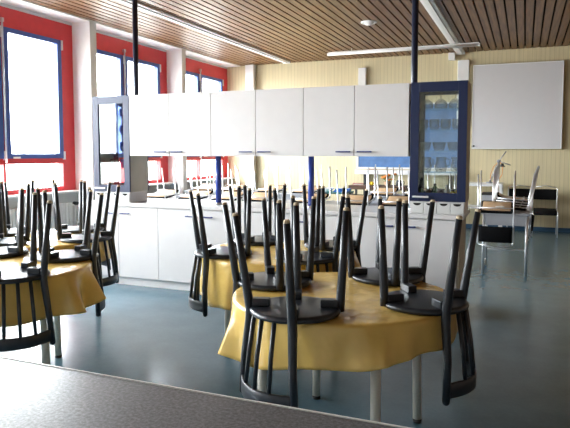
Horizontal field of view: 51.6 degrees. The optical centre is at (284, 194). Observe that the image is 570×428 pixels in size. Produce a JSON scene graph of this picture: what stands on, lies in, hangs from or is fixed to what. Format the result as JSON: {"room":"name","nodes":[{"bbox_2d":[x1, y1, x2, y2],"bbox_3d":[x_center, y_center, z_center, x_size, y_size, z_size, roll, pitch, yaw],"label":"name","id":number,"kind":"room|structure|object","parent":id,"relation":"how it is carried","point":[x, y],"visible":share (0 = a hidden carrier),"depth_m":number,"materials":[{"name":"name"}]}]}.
{"room":"school classroom","nodes":[
{"label":"school classroom","id":0,"kind":"room"},
{"bbox_2d":[0,2,227,225],"bbox_3d":[-3.895,-0.741,7.160,0.130,3.400,13.600,2,4,22],"label":"wall","id":1,"kind":"structure","parent":0,"point":[68,197],"depth_m":8.85,"materials":[{"name":"grey paint"}]},
{"bbox_2d":[0,6,78,198],"bbox_3d":[-3.560,-1.194,7.727,0.280,2.465,2.360,2,4,22],"label":"window","id":2,"kind":"structure","parent":1,"relation":"in","point":[13,22],"depth_m":8.37,"materials":[{"name":"red paint"}]},
{"bbox_2d":[9,201,78,229],"bbox_3d":[-3.493,0.529,7.868,0.157,0.727,1.947,2,4,23],"label":"radiator","id":3,"kind":"object","parent":1,"relation":"attached to","point":[66,210],"visible":0.21,"depth_m":8.44,"materials":[{"name":"white metal"}]},
{"bbox_2d":[72,21,97,212],"bbox_3d":[-3.030,-0.855,8.888,0.430,3.385,0.140,2,4,22],"label":"trim","id":4,"kind":"structure","parent":1,"relation":"attached to","point":[84,48],"depth_m":8.76,"materials":[{"name":"white paint"}]},
{"bbox_2d":[0,0,239,66],"bbox_3d":[-3.746,-2.450,6.980,0.410,0.065,13.600,2,4,22],"label":"trim","id":5,"kind":"structure","parent":1,"relation":"attached to","point":[27,5],"depth_m":9.22,"materials":[{"name":"white paint"}]},
{"bbox_2d":[96,33,176,185],"bbox_3d":[-2.619,-1.356,10.038,0.280,2.465,2.360,2,4,22],"label":"window","id":6,"kind":"structure","parent":1,"relation":"in","point":[114,55],"depth_m":10.07,"materials":[{"name":"glass"}]},
{"bbox_2d":[166,49,186,195],"bbox_3d":[-2.089,-1.016,11.198,0.430,3.385,0.140,2,4,22],"label":"trim","id":7,"kind":"structure","parent":1,"relation":"attached to","point":[176,58],"depth_m":11.07,"materials":[{"name":"white paint"}]},
{"bbox_2d":[186,58,234,182],"bbox_3d":[-1.690,-1.516,12.321,0.280,2.465,2.300,2,4,22],"label":"window","id":8,"kind":"structure","parent":1,"relation":"in","point":[200,76],"depth_m":12.46,"materials":[{"name":"glass"}]},
{"bbox_2d":[0,228,569,427],"bbox_3d":[0.066,1.097,5.676,8.680,0.060,13.600,2,4,22],"label":"floor","id":9,"kind":"structure","parent":0,"point":[520,325],"depth_m":4.33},
{"bbox_2d":[40,316,61,364],"bbox_3d":[-1.841,0.829,3.826,1.112,0.732,1.112,2,5,30],"label":"round table","id":10,"kind":"object","parent":9,"relation":"on","point":[45,350],"visible":0.22,"depth_m":4.18,"materials":[{"name":"grey metal"}]},
{"bbox_2d":[0,252,105,326],"bbox_3d":[-1.847,0.591,3.815,1.152,0.263,1.166,-3,5,-35],"label":"tablecloth","id":11,"kind":"object","parent":10,"relation":"on","point":[74,287],"visible":0.6,"depth_m":3.54,"materials":[{"name":"yellow fabric"}]},
{"bbox_2d":[0,187,28,258],"bbox_3d":[-2.062,0.383,4.223,0.414,0.873,0.454,-2,4,-27],"label":"wooden chair","id":12,"kind":"object","parent":11,"relation":"on","point":[13,249],"visible":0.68,"depth_m":4.12,"materials":[{"name":"black wood"}]},
{"bbox_2d":[0,192,55,351],"bbox_3d":[-1.579,0.439,3.415,0.414,0.873,0.454,-3,5,-33],"label":"wooden chair","id":13,"kind":"object","parent":11,"relation":"on","point":[28,271],"visible":1,"depth_m":3.35,"materials":[{"name":"black wood"}]},
{"bbox_2d":[36,188,105,316],"bbox_3d":[-1.487,0.393,4.082,0.454,0.873,0.414,-2,5,-30],"label":"wooden chair","id":14,"kind":"object","parent":11,"relation":"on","point":[81,252],"visible":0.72,"depth_m":4.01,"materials":[{"name":"black wood"}]},
{"bbox_2d":[91,205,160,287],"bbox_3d":[-1.684,0.550,6.766,0.928,0.878,0.632,2,4,22],"label":"base cabinet","id":15,"kind":"object","parent":9,"relation":"on","point":[136,229],"visible":0.59,"depth_m":6.44,"materials":[{"name":"white laminate"}]},
{"bbox_2d":[92,198,469,219],"bbox_3d":[-0.234,0.130,6.171,4.100,0.040,0.665,2,4,22],"label":"countertop","id":16,"kind":"structure","parent":15,"relation":"on","point":[330,209],"depth_m":5.99,"materials":[{"name":"white laminate"}]},
{"bbox_2d":[95,191,146,202],"bbox_3d":[-1.839,0.021,6.625,0.470,0.112,0.319,2,4,22],"label":"drawer box","id":17,"kind":"object","parent":16,"relation":"on","point":[125,197],"visible":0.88,"depth_m":6.48,"materials":[{"name":"white laminate"}]},
{"bbox_2d":[92,95,148,191],"bbox_3d":[-1.840,-0.557,6.582,0.480,1.041,0.378,2,4,22],"label":"display cabinet","id":18,"kind":"object","parent":17,"relation":"on","point":[105,145],"visible":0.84,"depth_m":6.54,"materials":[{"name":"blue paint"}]},
{"bbox_2d":[99,117,122,119],"bbox_3d":[-1.834,-0.848,6.576,0.440,0.008,0.282,2,4,22],"label":"shelf","id":19,"kind":"object","parent":18,"relation":"attached to","point":[100,118],"depth_m":6.65,"materials":[{"name":"clear glass"}]},
{"bbox_2d":[100,134,122,135],"bbox_3d":[-1.834,-0.663,6.589,0.440,0.008,0.282,2,4,22],"label":"shelf","id":20,"kind":"object","parent":18,"relation":"attached to","point":[100,134],"depth_m":6.60,"materials":[{"name":"clear glass"}]},
{"bbox_2d":[117,109,122,116],"bbox_3d":[-1.823,-0.905,6.612,0.095,0.100,0.080,-3,5,-33],"label":"mug","id":21,"kind":"object","parent":18,"relation":"on","point":[120,111],"visible":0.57,"depth_m":6.58,"materials":[{"name":"ceramic"}]},
{"bbox_2d":[132,0,138,94],"bbox_3d":[-1.697,-1.172,6.733,0.092,2.477,0.092,2,4,22],"label":"support pole","id":22,"kind":"object","parent":16,"relation":"on","point":[134,2],"visible":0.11,"depth_m":6.67,"materials":[{"name":"metal"}]},
{"bbox_2d":[214,156,221,204],"bbox_3d":[-0.699,-0.149,6.203,0.092,0.509,0.092,2,4,22],"label":"support pole","id":23,"kind":"object","parent":16,"relation":"on","point":[217,158],"visible":0.8,"depth_m":6.18,"materials":[{"name":"blue metal"}]},
{"bbox_2d":[169,92,210,155],"bbox_3d":[-0.924,-0.726,6.189,0.496,0.646,0.362,2,4,22],"label":"upper cabinet","id":24,"kind":"object","parent":23,"relation":"on","point":[189,113],"visible":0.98,"depth_m":6.05,"materials":[{"name":"white laminate"}]},
{"bbox_2d":[129,94,168,155],"bbox_3d":[-1.386,-0.739,6.375,0.496,0.646,0.362,2,4,22],"label":"upper cabinet","id":25,"kind":"object","parent":24,"relation":"attached to","point":[148,114],"visible":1,"depth_m":6.23,"materials":[{"name":"white laminate"}]},
{"bbox_2d":[211,90,255,155],"bbox_3d":[-0.463,-0.712,6.002,0.496,0.646,0.362,2,4,22],"label":"upper cabinet","id":26,"kind":"object","parent":23,"relation":"attached to","point":[233,113],"visible":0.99,"depth_m":5.86,"materials":[{"name":"white laminate"}]},
{"bbox_2d":[307,156,313,207],"bbox_3d":[0.258,-0.123,5.837,0.092,0.509,0.092,2,4,22],"label":"support pole","id":27,"kind":"object","parent":16,"relation":"on","point":[310,158],"visible":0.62,"depth_m":5.81,"materials":[{"name":"blue metal"}]},
{"bbox_2d":[256,88,303,155],"bbox_3d":[-0.002,-0.699,5.815,0.496,0.646,0.362,2,4,22],"label":"upper cabinet","id":28,"kind":"object","parent":27,"relation":"on","point":[279,112],"visible":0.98,"depth_m":5.67,"materials":[{"name":"white laminate"}]},
{"bbox_2d":[304,85,354,155],"bbox_3d":[0.460,-0.686,5.628,0.496,0.646,0.362,2,4,22],"label":"upper cabinet","id":29,"kind":"object","parent":27,"relation":"on","point":[329,112],"visible":0.98,"depth_m":5.49,"materials":[{"name":"white laminate"}]},
{"bbox_2d":[354,83,410,156],"bbox_3d":[0.921,-0.673,5.441,0.496,0.646,0.362,2,4,22],"label":"upper cabinet","id":30,"kind":"object","parent":29,"relation":"attached to","point":[382,111],"visible":0.99,"depth_m":5.30,"materials":[{"name":"white laminate"}]},
{"bbox_2d":[408,0,418,209],"bbox_3d":[1.217,-1.089,5.552,0.092,2.477,0.092,2,4,22],"label":"support pole","id":31,"kind":"object","parent":16,"relation":"on","point":[415,3],"visible":0.32,"depth_m":5.51,"materials":[{"name":"metal"}]},
{"bbox_2d":[410,201,467,215],"bbox_3d":[1.390,0.112,5.317,0.470,0.112,0.319,2,4,22],"label":"drawer box","id":32,"kind":"object","parent":16,"relation":"on","point":[416,207],"visible":0.89,"depth_m":5.16,"materials":[{"name":"white laminate"}]},
{"bbox_2d":[409,80,470,201],"bbox_3d":[1.389,-0.466,5.274,0.480,1.041,0.378,2,4,22],"label":"display cabinet","id":33,"kind":"object","parent":32,"relation":"on","point":[419,90],"visible":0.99,"depth_m":5.18,"materials":[{"name":"blue paint"}]},
{"bbox_2d":[419,171,456,172],"bbox_3d":[1.395,-0.198,5.308,0.440,0.008,0.282,2,4,22],"label":"shelf","id":34,"kind":"object","parent":33,"relation":"attached to","point":[419,171],"depth_m":5.37,"materials":[{"name":"clear glass"}]},
{"bbox_2d":[419,129,457,130],"bbox_3d":[1.395,-0.572,5.281,0.440,0.008,0.282,2,4,22],"label":"shelf","id":35,"kind":"object","parent":33,"relation":"attached to","point":[419,129],"depth_m":5.18,"materials":[{"name":"clear glass"}]},
{"bbox_2d":[420,107,457,110],"bbox_3d":[1.395,-0.756,5.268,0.440,0.008,0.282,2,4,22],"label":"shelf","id":36,"kind":"object","parent":33,"relation":"attached to","point":[421,109],"depth_m":5.32,"materials":[{"name":"clear glass"}]},
{"bbox_2d":[437,189,456,192],"bbox_3d":[1.480,-0.008,5.385,0.190,0.075,0.120,2,4,22],"label":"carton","id":37,"kind":"object","parent":33,"relation":"in","point":[437,189],"visible":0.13,"depth_m":5.35,"materials":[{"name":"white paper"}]},
{"bbox_2d":[147,195,208,198],"bbox_3d":[-1.810,0.433,9.152,1.200,0.780,0.600,2,4,22],"label":"table","id":38,"kind":"object","parent":9,"relation":"on","point":[172,197],"visible":0.02,"depth_m":9.04,"materials":[{"name":"grey laminate"}]},
{"bbox_2d":[147,165,179,198],"bbox_3d":[-1.909,0.017,9.012,0.417,0.916,0.495,2,4,22],"label":"chair","id":39,"kind":"object","parent":38,"relation":"on","point":[164,193],"visible":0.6,"depth_m":9.08,"materials":[{"name":"white metal"}]},
{"bbox_2d":[172,165,214,199],"bbox_3d":[-1.353,0.032,8.787,0.417,0.916,0.495,2,4,26],"label":"chair","id":40,"kind":"object","parent":38,"relation":"on","point":[203,193],"visible":0.45,"depth_m":8.83,"materials":[{"name":"white metal"}]},
{"bbox_2d":[158,208,243,290],"bbox_3d":[-0.776,0.576,6.398,1.028,0.878,0.632,2,4,22],"label":"base cabinet","id":41,"kind":"object","parent":9,"relation":"on","point":[176,237],"visible":0.44,"depth_m":6.22,"materials":[{"name":"white laminate"}]},
{"bbox_2d":[0,356,410,427],"bbox_3d":[-0.627,0.929,1.182,3.400,0.902,0.763,2,4,22],"label":"countertop","id":42,"kind":"structure","parent":9,"relation":"on","point":[32,394],"depth_m":1.31,"materials":[{"name":"grey laminate"}]},
{"bbox_2d":[184,189,254,196],"bbox_3d":[-1.202,0.314,10.844,1.150,0.780,0.600,2,4,22],"label":"table","id":43,"kind":"object","parent":9,"relation":"on","point":[185,191],"visible":0.12,"depth_m":10.72,"materials":[{"name":"grey laminate"}]},
{"bbox_2d":[188,163,215,196],"bbox_3d":[-1.459,-0.107,10.778,0.417,0.916,0.495,1,4,18],"label":"chair","id":44,"kind":"object","parent":43,"relation":"on","point":[203,186],"visible":0.46,"depth_m":10.69,"materials":[{"name":"white metal"}]},
{"bbox_2d":[215,163,247,190],"bbox_3d":[-0.950,-0.092,10.572,0.417,0.916,0.495,2,4,23],"label":"chair","id":45,"kind":"object","parent":43,"relation":"on","point":[237,184],"visible":0.33,"depth_m":10.67,"materials":[{"name":"white metal"}]},
{"bbox_2d":[225,310,230,332],"bbox_3d":[-0.044,0.788,4.418,1.112,0.732,1.112,2,4,22],"label":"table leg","id":46,"kind":"object","parent":9,"relation":"on","point":[227,312],"visible":0.08,"depth_m":4.57,"materials":[{"name":"grey metal"}]},
{"bbox_2d":[200,240,360,309],"bbox_3d":[-0.043,0.594,4.403,1.144,0.352,1.155,-2,4,-26],"label":"tablecloth","id":47,"kind":"object","parent":46,"relation":"on","point":[220,281],"visible":0.22,"depth_m":4.00,"materials":[{"name":"yellow fabric"}]},
{"bbox_2d":[189,185,251,316],"bbox_3d":[-0.460,0.384,4.201,0.454,0.873,0.414,-1,4,-17],"label":"wooden chair","id":48,"kind":"object","parent":47,"relation":"on","point":[204,250],"visible":0.88,"depth_m":4.08,"materials":[{"name":"black wood"}]},
{"bbox_2d":[228,183,286,245],"bbox_3d":[-0.222,0.342,4.815,0.414,0.873,0.454,-2,4,-22],"label":"wooden chair","id":49,"kind":"object","parent":47,"relation":"on","point":[256,240],"visible":0.31,"depth_m":4.72,"materials":[{"name":"black wood"}]},
{"bbox_2d":[273,187,344,271],"bbox_3d":[0.149,0.400,3.982,0.414,0.873,0.454,-2,4,-21],"label":"wooden chair","id":50,"kind":"object","parent":47,"relation":"on","point":[324,257],"visible":0.36,"depth_m":3.90,"materials":[{"name":"black wood"}]},
{"bbox_2d":[302,184,367,266],"bbox_3d":[0.375,0.360,4.551,0.454,0.873,0.414,-2,4,-22],"label":"wooden chair","id":51,"kind":"object","parent":47,"relation":"on","point":[325,245],"visible":0.41,"depth_m":4.44,"materials":[{"name":"black wood"}]},
{"bbox_2d":[201,197,281,201],"bbox_3d":[-0.651,0.466,8.683,1.200,0.780,0.600,2,4,22],"label":"table","id":52,"kind":"object","parent":9,"relation":"on","point":[212,197],"visible":0.06,"depth_m":8.65,"materials":[{"name":"grey laminate"}]},
{"bbox_2d":[206,166,246,200],"bbox_3d":[-0.843,0.047,8.580,0.417,0.916,0.495,2,4,23],"label":"chair","id":53,"kind":"object","parent":52,"relation":"on","point":[225,194],"visible":0.34,"depth_m":8.52,"materials":[{"name":"white metal"}]},
{"bbox_2d":[237,166,277,201],"bbox_3d":[-0.380,0.060,8.392,0.417,0.916,0.495,2,4,22],"label":"chair","id":54,"kind":"object","parent":52,"relation":"on","point":[256,196],"visible":0.39,"depth_m":8.47,"materials":[{"name":"white metal"}]},
{"bbox_2d":[253,190,326,199],"bbox_3d":[0.026,0.349,10.346,1.300,0.780,0.600,2,4,22],"label":"table","id":55,"kind":"object","parent":9,"relation":"on","point":[297,195],"visible":0.1,"depth_m":10.02,"materials":[{"name":"grey laminate"}]},
{"bbox_2d":[253,163,286,191],"bbox_3d":[-0.255,-0.073,10.291,0.417,0.916,0.495,2,4,27],"label":"chair","id":56,"kind":"object","parent":55,"relation":"on","point":[280,187],"visible":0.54,"depth_m":10.33,"materials":[{"name":"white metal"}]},
{"bbox_2d":[277,194,302,199],"bbox_3d":[-0.008,0.053,10.242,1.240,0.125,0.380,2,4,22],"label":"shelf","id":57,"kind":"object","parent":55,"relation":"attached to","point":[279,195],"depth_m":10.00,"materials":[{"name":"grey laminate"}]},
{"bbox_2d":[288,164,321,198],"bbox_3d":[0.347,-0.056,10.047,0.417,0.916,0.495,2,4,27],"label":"chair","id":58,"kind":"object","parent":55,"relation":"on","point":[315,187],"visible":0.36,"depth_m":10.13,"materials":[{"name":"white metal"}]},
{"bbox_2d":[251,211,337,239],"bbox_3d":[0.178,0.603,6.011,1.028,0.878,0.632,2,4,22],"label":"base cabinet","id":59,"kind":"object","parent":9,"relation":"on","point":[256,217],"visible":0.02,"depth_m":5.70,"materials":[{"name":"white laminate"}]},
{"bbox_2d":[286,199,339,204],"bbox_3d":[0.507,0.498,8.213,1.200,0.780,0.600,2,4,22],"label":"table","id":60,"kind":"object","parent":9,"relation":"on","point":[289,200],"visible":0.08,"depth_m":8.12,"materials":[{"name":"grey laminate"}]},
{"bbox_2d":[289,166,330,202],"bbox_3d":[0.342,0.081,8.100,0.417,0.916,0.495,2,4,26],"label":"chair","id":61,"kind":"object","parent":60,"relation":"on","point":[300,199],"visible":0.23,"depth_m":8.19,"materials":[{"name":"white metal"}]},
{"bbox_2d":[336,167,374,205],"bbox_3d":[0.945,0.098,7.856,0.417,0.916,0.495,2,4,21],"label":"chair","id":62,"kind":"object","parent":60,"relation":"on","point":[355,199],"visible":0.46,"depth_m":7.94,"materials":[{"name":"white metal"}]},
{"bbox_2d":[257,354,421,422],"bbox_3d":[0.299,0.881,3.078,1.112,0.732,1.112,-1,4,-15],"label":"round table","id":63,"kind":"object","parent":9,"relation":"on","point":[375,376],"visible":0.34,"depth_m":3.17,"materials":[{"name":"grey metal"}]},
{"bbox_2d":[218,272,457,371],"bbox_3d":[0.303,0.648,3.060,1.150,0.272,1.153,2,4,22],"label":"tablecloth","id":64,"kind":"object","parent":63,"relation":"on","point":[368,335],"visible":0.56,"depth_m":2.57,"materials":[{"name":"yellow fabric"}]},
{"bbox_2d":[222,196,315,321],"bbox_3d":[-0.077,0.448,3.290,0.454,0.873,0.414,3,5,35],"label":"wooden chair","id":65,"kind":"object","parent":64,"relation":"on","point":[269,280],"visible":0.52,"depth_m":3.23,"materials":[{"name":"black wood"}]},
{"bbox_2d":[232,202,348,407],"bbox_3d":[0.031,0.492,2.666,0.454,0.873,0.414,-3,5,-40],"label":"wooden chair","id":66,"kind":"object","parent":64,"relation":"on","point":[293,309],"visible":0.94,"depth_m":2.61,"materials":[{"name":"black wood"}]},
{"bbox_2d":[345,195,434,285],"bbox_3d":[0.599,0.439,3.416,0.414,0.873,0.454,4,5,41],"label":"wooden chair","id":67,"kind":"object","parent":64,"relation":"on","point":[365,275],"visible":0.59,"depth_m":3.37,"materials":[{"name":"black wood"}]},
{"bbox_2d":[378,200,480,405],"bbox_3d":[0.679,0.482,2.803,0.454,0.873,0.414,2,5,30],"label":"wooden chair","id":68,"kind":"object","parent":64,"relation":"on","point":[408,300],"visible":1,"depth_m":2.71,"materials":[{"name":"black wood"}]},
{"bbox_2d":[326,190,353,193],"bbox_3d":[0.772,0.319,10.987,0.900,0.750,0.550,2,4,22],"label":"table","id":69,"kind":"object","parent":9,"relation":"on","point":[332,191],"visible":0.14,"depth_m":10.64,"materials":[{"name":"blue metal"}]},
{"bbox_2d":[369,202,382,205],"bbox_3d":[1.665,0.531,7.744,1.200,0.780,0.600,2,4,22],"label":"table","id":70,"kind":"object","parent":9,"relation":"on","point":[371,203],"visible":0.09,"depth_m":7.81,"materials":[{"name":"grey laminate"}]},
{"bbox_2d":[377,167,409,206],"bbox_3d":[1.454,0.112,7.649,0.417,0.916,0.495,2,4,25],"label":"chair","id":71,"kind":"object","parent":70,"relation":"on","point":[391,200],"visible":0.31,"depth_m":7.68,"materials":[{"name":"white metal"}]},
{"bbox_2d":[449,168,455,188],"bbox_3d":[1.909,0.125,7.465,0.417,0.916,0.495,2,4,24],"label":"chair","id":72,"kind":"object","parent":70,"relation":"on","point":[455,168],"visible":0.03,"depth_m":7.18,"materials":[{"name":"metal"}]},
{"bbox_2d":[348,184,407,193],"bbox_3d":[1.823,0.245,11.447,1.100,0.835,0.500,2,4,22],"label":"table","id":73,"kind":"object","parent":9,"relation":"on","point":[364,186],"visible":0.43,"depth_m":11.30,"materials":[{"name":"brown wood"}]},
{"bbox_2d":[381,173,396,185],"bbox_3d":[1.996,-0.287,11.311,0.312,0.243,0.206,2,4,22],"label":"flower arrangement","id":74,"kind":"object","parent":73,"relation":"on","point":[385,176],"visible":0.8,"depth_m":11.27,"materials":[{"name":"orange plant"}]},
{"bbox_2d":[368,193,404,201],"bbox_3d":[1.925,0.403,9.577,1.200,0.780,0.600,2,4,22],"label":"table","id":75,"kind":"object","parent":9,"relation":"on","point":[376,197],"visible":0.02,"depth_m":9.44,"materials":[{"name":"grey laminate"}]},
{"bbox_2d":[372,197,385,201],"bbox_3d":[1.891,0.107,9.473,1.140,0.125,0.380,2,4,22],"label":"shelf","id":76,"kind":"object","parent":75,"relation":"attached to","point":[376,198],"depth_m":9.44,"materials":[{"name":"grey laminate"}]},
{"bbox_2d":[368,164,399,195],"bbox_3d":[1.598,-0.020,9.540,0.417,0.916,0.495,2,4,23],"label":"chair","id":77,"kind":"object","parent":75,"relation":"on","point":[382,190],"visible":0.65,"depth_m":9.59,"materials":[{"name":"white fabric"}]},
{"bbox_2d":[401,165,434,195],"bbox_3d":[2.107,-0.006,9.334,0.417,0.916,0.495,2,5,27],"label":"chair","id":78,"kind":"object","parent":75,"relation":"on","point":[407,194],"visible":0.22,"depth_m":9.27,"materials":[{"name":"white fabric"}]},
{"bbox_2d":[351,216,465,288],"bbox_3d":[1.141,0.630,5.621,1.047,0.878,0.632,2,4,22],"label":"base cabinet","id":79,"kind":"object","parent":9,"relation":"on","point":[442,232],"visible":0.3,"depth_m":5.29,"materials":[{"name":"white laminate"}]},
{"bbox_2d":[468,182,503,226],"bbox_3d":[3.659,0.240,10.970,0.720,0.910,0.600,2,4,22],"label":"table","id":80,"kind":"object","parent":9,"relation":"on","point":[501,184],"visible":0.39,"depth_m":10.70,"materials":[{"name":"white laminate"}]},
{"bbox_2d":[468,205,480,208],"bbox_3d":[3.659,0.233,10.969,0.660,0.025,0.520,2,4,22],"label":"shelf","id":81,"kind":"object","parent":80,"relation":"attached to","point":[469,206],"depth_m":10.89,"materials":[{"name":"white laminate"}]},
{"bbox_2d":[482,192,492,200],"bbox_3d":[3.789,0.098,10.853,0.310,0.260,0.370,2,4,22],"label":"storage box","id":82,"kind":"object","parent":80,"relation":"on","point":[486,196],"visible":0.44,"depth_m":10.71,"materials":[{"name":"white plastic"}]},
{"bbox_2d":[486,151,509,182],"bbox_3d":[3.892,-0.496,10.769,0.423,0.586,0.160,2,4,22],"label":"desk lamp","id":83,"kind":"object","parent":80,"relation":"on","point":[499,160],"visible":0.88,"depth_m":10.74,"materials":[{"name":"grey metal"}]},
{"bbox_2d":[481,209,529,276],"bbox_3d":[2.728,0.577,7.309,0.540,0.750,0.650,2,4,22],"label":"table","id":84,"kind":"object","parent":9,"relation":"on","point":[521,217],"visible":0.83,"depth_m":7.02,"materials":[{"name":"white metal"}]},
{"bbox_2d":[477,170,515,247],"bbox_3d":[2.562,0.177,7.149,0.417,0.916,0.495,2,4,22],"label":"chair","id":85,"kind":"object","parent":84,"relation":"on","point":[486,233],"visible":0.94,"depth_m":7.02,"materials":[{"name":"black fabric"}]},
{"bbox_2d":[485,214,525,225],"bbox_3d":[2.695,0.296,7.206,0.480,0.125,0.430,2,4,22],"label":"shelf","id":86,"kind":"object","parent":84,"relation":"attached to","point":[490,219],"depth_m":7.00,"materials":[{"name":"grey laminate"}]},
{"bbox_2d":[492,171,534,210],"bbox_3d":[2.893,0.154,7.473,0.495,0.916,0.417,2,4,22],"label":"chair","id":87,"kind":"object","parent":84,"relation":"on","point":[516,207],"visible":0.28,"depth_m":7.27,"materials":[{"name":"silver fabric"}]},
{"bbox_2d":[493,168,536,240],"bbox_3d":[2.906,0.125,7.465,0.495,0.916,0.417,2,4,22],"label":"chair","id":88,"kind":"object","parent":87,"relation":"on","point":[517,205],"visible":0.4,"depth_m":7.26,"materials":[{"name":"silver fabric"}]},
{"bbox_2d":[495,166,537,237],"bbox_3d":[2.919,0.095,7.458,0.495,0.916,0.417,2,4,22],"label":"chair","id":89,"kind":"object","parent":88,"relation":"on","point":[502,200],"visible":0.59,"depth_m":7.26,"materials":[{"name":"silver fabric"}]},
{"bbox_2d":[496,163,539,235],"bbox_3d":[2.932,0.066,7.450,0.495,0.916,0.417,2,4,22],"label":"chair","id":90,"kind":"object","parent":89,"relation":"on","point":[500,196],"visible":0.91,"depth_m":7.32,"materials":[{"name":"silver metal"}]},
{"bbox_2d":[506,185,530,236],"bbox_3d":[4.212,0.280,10.605,0.417,0.884,0.494,2,4,22],"label":"chair","id":91,"kind":"object","parent":9,"relation":"on","point":[519,192],"visible":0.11,"depth_m":10.79,"materials":[{"name":"black fabric"}]},
{"bbox_2d":[532,185,557,237],"bbox_3d":[4.601,0.291,10.448,0.417,0.884,0.494,2,4,22],"label":"chair","id":92,"kind":"object","parent":9,"relation":"on","point":[539,194],"visible":0.91,"depth_m":10.57,"materials":[{"name":"black fabric"}]},
{"bbox_3d":[-2.081,0.739,5.118,1.112,0.732,1.112,-2,4,-23],"label":"round table","id":93,"kind":"object","parent":9,"relation":"on","visible":0},
{"bbox_2d":[10,229,110,261],"bbox_3d":[-2.084,0.478,5.101,1.151,0.218,1.150,2,4,22],"label":"tablecloth","id":94,"kind":"object","parent":93,"relation":"on","point":[57,244],"visible":0.14,"depth_m":4.84,"materials":[{"name":"yellow fabric"}]},
{"bbox_2d":[0,183,29,246],"bbox_3d":[-2.277,0.352,4.662,0.414,0.873,0.454,2,4,24],"label":"wooden chair","id":95,"kind":"object","parent":94,"relation":"on","point":[3,240],"visible":0.73,"depth_m":4.73,"materials":[{"name":"black wood"}]},
{"bbox_2d":[0,180,33,236],"bbox_3d":[-2.509,0.309,5.285,0.454,0.873,0.414,2,4,24],"label":"wooden chair","id":96,"kind":"object","parent":94,"relation":"on","point":[8,231],"visible":0.49,"depth_m":5.33,"materials":[{"name":"black wood"}]},
{"bbox_2d":[52,179,110,269],"bbox_3d":[-1.892,0.293,5.508,0.414,0.873,0.454,2,4,25],"label":"wooden chair","id":97,"kind":"object","parent":94,"relation":"on","point":[65,228],"visible":0.57,"depth_m":5.41,"materials":[{"name":"black wood"}]},
{"bbox_2d":[53,181,119,286],"bbox_3d":[-1.641,0.335,4.913,0.454,0.873,0.414,2,4,23],"label":"wooden chair","id":98,"kind":"object","parent":94,"relation":"on","point":[104,236],"visible":0.83,"depth_m":4.88,"materials":[{"name":"black wood"}]},
{"bbox_2d":[26,0,569,65],"bbox_3d":[0.066,-2.375,5.433,8.680,0.100,13.600,2,4,22],"label":"ceiling","id":99,"kind":"structure","parent":0,"point":[294,31],"depth_m":8.93,"materials":[{"name":"brown wood"}]},
{"bbox_2d":[115,0,289,63],"bbox_3d":[-2.144,-2.421,7.168,0.164,0.050,11.566,2,4,22],"label":"strip light","id":100,"kind":"object","parent":99,"relation":"attached to","point":[143,7],"visible":1,"depth_m":9.07,"materials":[{"name":"white plastic"}]},
{"bbox_2d":[361,20,376,25],"bbox_3d":[1.242,-2.532,8.752,0.240,0.050,0.240,2,4,22],"label":"light","id":101,"kind":"object","parent":99,"relation":"attached to","point":[365,22],"visible":1,"depth_m":8.70,"materials":[{"name":"white plastic"}]},
{"bbox_2d":[327,42,480,55],"bbox_3d":[2.071,-2.627,10.604,2.744,0.119,0.058,2,4,22],"label":"light","id":102,"kind":"object","parent":99,"relation":"hanging from","point":[473,44],"visible":0.94,"depth_m":10.57,"materials":[{"name":"white plastic"}]},
{"bbox_2d":[420,0,464,54],"bbox_3d":[1.174,-2.334,5.932,0.164,0.050,11.766,2,4,22],"label":"strip light","id":103,"kind":"object","parent":99,"relation":"attached to","point":[431,7],"visible":1,"depth_m":8.66,"materials":[{"name":"white metal"}]},
{"bbox_2d":[227,43,569,227],"bbox_3d":[2.643,-1.122,11.883,8.680,3.500,0.100,2,4,22],"label":"wall","id":104,"kind":"structure","parent":0,"point":[554,164],"depth_m":11.70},
{"bbox_2d":[245,65,255,189],"bbox_3d":[-0.763,-1.194,13.140,0.200,3.320,0.130,2,4,22],"label":"trim","id":105,"kind":"structure","parent":104,"relation":"attached to","point":[250,70],"depth_m":13.04,"materials":[{"name":"white paint"}]},
{"bbox_2d":[358,68,366,84],"bbox_3d":[1.590,-2.222,12.137,0.160,0.740,0.080,2,4,22],"label":"duct","id":106,"kind":"object","parent":104,"relation":"attached to","point":[362,72],"visible":0.44,"depth_m":12.09,"materials":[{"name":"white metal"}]},
{"bbox_2d":[355,102,457,194],"bbox_3d":[2.429,-0.593,11.818,2.060,2.445,0.250,2,4,22],"label":"board","id":107,"kind":"object","parent":104,"relation":"attached to","point":[444,142],"visible":0.39,"depth_m":11.62,"materials":[{"name":"blue"}]},
{"bbox_2d":[355,170,456,174],"bbox_3d":[2.429,-0.441,11.828,2.060,0.090,0.250,2,4,22],"label":"tray","id":108,"kind":"object","parent":107,"relation":"on","point":[405,172],"depth_m":11.80,"materials":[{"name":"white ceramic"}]},
{"bbox_2d":[448,52,455,60],"bbox_3d":[3.224,-2.659,11.398,0.120,0.135,0.140,2,4,22],"label":"junction box","id":109,"kind":"object","parent":104,"relation":"attached to","point":[451,56],"visible":1,"depth_m":11.34,"materials":[{"name":"white plastic"}]},
{"bbox_2d":[456,60,468,124],"bbox_3d":[3.439,-1.960,11.403,0.210,1.240,0.080,2,4,22],"label":"duct","id":110,"kind":"object","parent":104,"relation":"attached to","point":[463,65],"visible":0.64,"depth_m":11.34,"materials":[{"name":"white plastic"}]},
{"bbox_2d":[471,60,563,148],"bbox_3d":[4.330,-1.647,11.040,1.570,1.595,0.121,2,4,22],"label":"whiteboard","id":111,"kind":"object","parent":104,"relation":"attached to","point":[515,105],"visible":1,"depth_m":11.00,"materials":[{"name":"plastic"}]},
{"bbox_2d":[466,224,569,231],"bbox_3d":[2.760,0.595,11.891,8.380,0.075,0.020,2,4,22],"label":"baseboard","id":112,"kind":"structure","parent":104,"relation":"attached to","point":[551,229],"depth_m":11.08,"materials":[{"name":"plastic"}]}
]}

